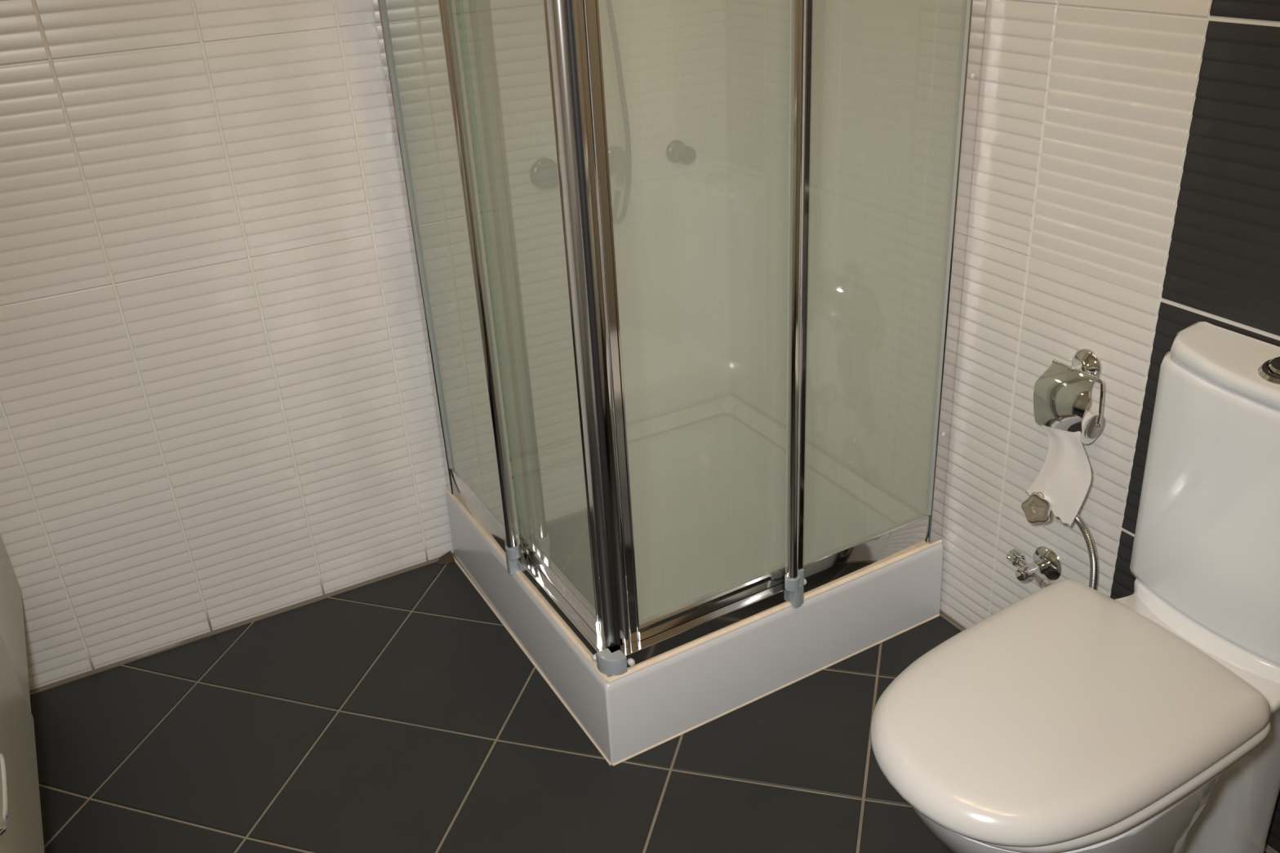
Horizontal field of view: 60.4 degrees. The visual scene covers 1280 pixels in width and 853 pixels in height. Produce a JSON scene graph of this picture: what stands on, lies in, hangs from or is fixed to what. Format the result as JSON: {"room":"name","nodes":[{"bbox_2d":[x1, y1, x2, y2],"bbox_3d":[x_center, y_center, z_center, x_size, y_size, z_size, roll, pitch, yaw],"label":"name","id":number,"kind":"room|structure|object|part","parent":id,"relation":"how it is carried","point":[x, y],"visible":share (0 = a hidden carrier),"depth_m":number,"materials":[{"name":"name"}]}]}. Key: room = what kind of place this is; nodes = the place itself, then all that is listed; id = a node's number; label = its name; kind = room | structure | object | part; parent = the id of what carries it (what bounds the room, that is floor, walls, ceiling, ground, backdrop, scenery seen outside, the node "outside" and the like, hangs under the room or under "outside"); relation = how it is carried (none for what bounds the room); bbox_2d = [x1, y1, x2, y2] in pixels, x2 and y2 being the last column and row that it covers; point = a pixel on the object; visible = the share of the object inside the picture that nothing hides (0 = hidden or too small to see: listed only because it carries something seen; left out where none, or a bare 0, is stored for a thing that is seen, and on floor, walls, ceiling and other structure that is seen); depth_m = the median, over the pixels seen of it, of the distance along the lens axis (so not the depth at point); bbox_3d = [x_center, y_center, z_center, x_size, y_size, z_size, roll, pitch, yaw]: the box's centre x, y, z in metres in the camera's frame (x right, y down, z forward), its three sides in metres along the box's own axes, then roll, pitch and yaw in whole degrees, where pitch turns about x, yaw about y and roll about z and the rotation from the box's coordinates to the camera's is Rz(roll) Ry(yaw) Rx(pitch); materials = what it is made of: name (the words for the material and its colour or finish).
{"room":"bathroom","nodes":[
{"label":"bathroom","id":0,"kind":"room"},
{"bbox_2d":[0,0,732,693],"bbox_3d":[-0.768,-0.730,2.018,2.360,2.470,0.120,-17,30,-24],"label":"wall","id":1,"kind":"structure","parent":0,"point":[217,409],"depth_m":2.22,"materials":[{"name":"white tile"}]},
{"bbox_2d":[529,157,558,189],"bbox_3d":[-0.197,-0.538,2.357,0.068,0.068,0.038,-17,30,-24],"label":"shower valve","id":2,"kind":"object","parent":1,"relation":"attached to","point":[544,171],"visible":0.88,"depth_m":2.35,"materials":[{"name":"silver metal"}]},
{"bbox_3d":[-0.195,-0.536,2.353,0.053,0.053,0.028,-17,30,-24],"label":"handle","id":3,"kind":"part","parent":2,"relation":"part of","materials":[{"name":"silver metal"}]},
{"bbox_2d":[608,146,626,185],"bbox_3d":[-0.043,-0.574,2.425,0.062,0.078,0.054,-17,30,-24],"label":"outlet","id":4,"kind":"object","parent":1,"relation":"attached to","point":[616,155],"visible":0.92,"depth_m":2.42,"materials":[{"name":"silver metal"}]},
{"bbox_2d":[605,0,631,224],"bbox_3d":[-0.076,-0.939,2.195,0.084,1.101,0.115,-17,30,-24],"label":"shower hose","id":5,"kind":"object","parent":1,"relation":"attached to","point":[609,4],"visible":0.98,"depth_m":2.36,"materials":[{"name":"grey metal"}]},
{"bbox_2d":[666,139,695,164],"bbox_3d":[0.096,-0.617,2.487,0.052,0.052,0.059,-17,30,-24],"label":"shower valve","id":6,"kind":"object","parent":1,"relation":"attached to","point":[677,151],"visible":1,"depth_m":2.47,"materials":[{"name":"silver metal"}]},
{"bbox_3d":[0.098,-0.615,2.483,0.042,0.042,0.048,-17,30,-24],"label":"handle","id":7,"kind":"part","parent":6,"relation":"part of","materials":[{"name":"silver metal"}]},
{"bbox_2d":[466,393,920,524],"bbox_3d":[0.097,0.159,2.425,0.734,0.032,0.734,-17,30,-24],"label":"trim","id":8,"kind":"structure","parent":1,"relation":"attached to","point":[895,510],"depth_m":2.62,"materials":[{"name":"ceramic"}]},
{"bbox_2d":[29,555,1272,852],"bbox_3d":[-0.006,0.940,1.457,2.360,0.120,2.990,-17,30,-24],"label":"floor","id":9,"kind":"structure","parent":0,"point":[397,713],"depth_m":2.03,"materials":[{"name":"tile"}]},
{"bbox_2d":[438,551,454,564],"bbox_3d":[-0.459,0.313,2.599,0.039,0.014,0.032,-17,30,-24],"label":"dirt patch","id":10,"kind":"object","parent":9,"relation":"on","point":[448,557],"visible":1,"depth_m":2.60,"materials":[{"name":"brown soil"}]},
{"bbox_2d":[446,415,943,766],"bbox_3d":[0.092,0.279,2.423,0.801,0.181,0.816,-17,30,-24],"label":"shower tray","id":11,"kind":"object","parent":9,"relation":"on","point":[709,497],"visible":0.59,"depth_m":2.36,"materials":[{"name":"white ceramic"}]},
{"bbox_2d":[373,0,986,682],"bbox_3d":[0.041,-0.561,2.001,0.800,1.701,0.807,-17,30,-24],"label":"shower enclosure","id":12,"kind":"object","parent":11,"relation":"on","point":[611,637],"visible":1,"depth_m":1.89,"materials":[{"name":"silver metal"}]},
{"bbox_3d":[-0.297,-0.482,1.840,0.028,1.621,0.033,-17,30,-24],"label":"edge post","id":13,"kind":"part","parent":12,"relation":"part of","materials":[{"name":"silver metal"}]},
{"bbox_3d":[-0.335,0.191,2.364,0.014,0.072,0.361,-17,30,-25],"label":"rail","id":14,"kind":"part","parent":12,"relation":"part of","materials":[{"name":"silver metal"}]},
{"bbox_3d":[0.245,-0.441,1.695,0.033,1.621,0.028,-17,30,-24],"label":"edge post","id":15,"kind":"part","parent":12,"relation":"part of","materials":[{"name":"silver metal"}]},
{"bbox_3d":[0.434,0.253,2.154,0.343,0.072,0.014,-17,30,-26],"label":"rail","id":16,"kind":"part","parent":12,"relation":"part of","materials":[{"name":"silver metal"}]},
{"bbox_2d":[870,321,1279,852],"bbox_3d":[0.613,0.355,1.501,0.692,0.818,0.375,-17,30,-24],"label":"toilet","id":17,"kind":"object","parent":9,"relation":"on","point":[1072,717],"visible":1,"depth_m":1.47,"materials":[{"name":"white ceramic"}]},
{"bbox_3d":[0.536,0.363,1.458,0.518,0.042,0.367,-17,30,-24],"label":"lid","id":18,"kind":"part","parent":17,"relation":"part of","materials":[{"name":"beige plastic"}]},
{"bbox_3d":[0.548,0.389,1.478,0.494,0.020,0.373,-17,30,-24],"label":"seat","id":19,"kind":"part","parent":17,"relation":"part of","materials":[{"name":"beige plastic"}]},
{"bbox_3d":[0.850,-0.060,1.449,0.103,0.041,0.348,-17,30,-24],"label":"cistern lid","id":20,"kind":"part","parent":17,"relation":"part of","materials":[{"name":"white ceramic"}]},
{"bbox_2d":[725,0,1279,852],"bbox_3d":[0.934,-0.466,1.297,0.120,2.470,2.873,-17,30,-24],"label":"wall","id":21,"kind":"structure","parent":0,"point":[1125,197],"depth_m":1.92,"materials":[{"name":"white tile"}]},
{"bbox_2d":[1006,546,1062,587],"bbox_3d":[0.710,0.257,1.994,0.073,0.065,0.095,-17,30,-24],"label":"angle valve","id":22,"kind":"object","parent":21,"relation":"attached to","point":[1046,565],"visible":0.97,"depth_m":1.99,"materials":[{"name":"silver metal"}]},
{"bbox_3d":[0.694,0.245,2.005,0.027,0.029,0.052,-17,30,-24],"label":"knob","id":23,"kind":"part","parent":22,"relation":"part of","materials":[{"name":"silver metal"}]},
{"bbox_2d":[1021,493,1052,523],"bbox_3d":[0.709,0.138,1.904,0.086,0.056,0.065,-17,30,-24],"label":"angle valve","id":24,"kind":"object","parent":21,"relation":"attached to","point":[1036,508],"visible":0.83,"depth_m":1.89,"materials":[{"name":"silver metal"}]},
{"bbox_2d":[1073,514,1097,590],"bbox_3d":[0.782,0.305,1.886,0.022,0.295,0.167,-17,30,-24],"label":"hose","id":25,"kind":"object","parent":24,"relation":"attached to","point":[1093,580],"visible":0.27,"depth_m":1.86,"materials":[{"name":"metal"}]},
{"bbox_2d":[1033,348,1105,438],"bbox_3d":[0.711,-0.054,1.802,0.068,0.136,0.119,-17,30,-24],"label":"toilet paper holder","id":26,"kind":"object","parent":21,"relation":"attached to","point":[1061,394],"visible":1,"depth_m":1.79,"materials":[{"name":"silver metal"}]},
{"bbox_2d":[1025,409,1097,526],"bbox_3d":[0.719,0.059,1.851,0.056,0.200,0.126,-17,30,-24],"label":"toilet paper roll","id":27,"kind":"object","parent":26,"relation":"hanging from","point":[1064,479],"visible":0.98,"depth_m":1.84,"materials":[{"name":"white paper"}]},
{"bbox_3d":[0.710,-0.056,1.800,0.010,0.084,0.119,-17,30,-24],"label":"wire arm","id":28,"kind":"part","parent":26,"relation":"part of","materials":[{"name":"silver metal"}]},
{"bbox_3d":[-1.052,0.094,0.422,0.120,2.470,2.753,-17,30,-24],"label":"wall","id":29,"kind":"structure","parent":0,"visible":0},
{"bbox_2d":[0,534,44,852],"bbox_3d":[-1.041,0.399,1.331,0.486,0.613,1.536,-17,30,-24],"label":"vanity cabinet","id":30,"kind":"object","parent":29,"relation":"attached to","point":[20,815],"visible":1,"depth_m":1.64,"materials":[{"name":"white paint"}]},
{"bbox_3d":[-0.737,0.419,1.248,0.033,0.009,0.145,-17,30,-24],"label":"handle","id":31,"kind":"part","parent":30,"relation":"part of","materials":[{"name":"silver metal"}]},
{"bbox_3d":[-1.136,0.151,1.865,0.018,0.564,0.414,-17,30,-24],"label":"filler panel","id":32,"kind":"part","parent":30,"relation":"part of","materials":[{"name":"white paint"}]},
{"bbox_3d":[-0.767,0.439,1.266,0.019,0.571,1.098,-17,30,-24],"label":"drawer","id":33,"kind":"part","parent":30,"relation":"part of","materials":[{"name":"white paint"}]}
]}

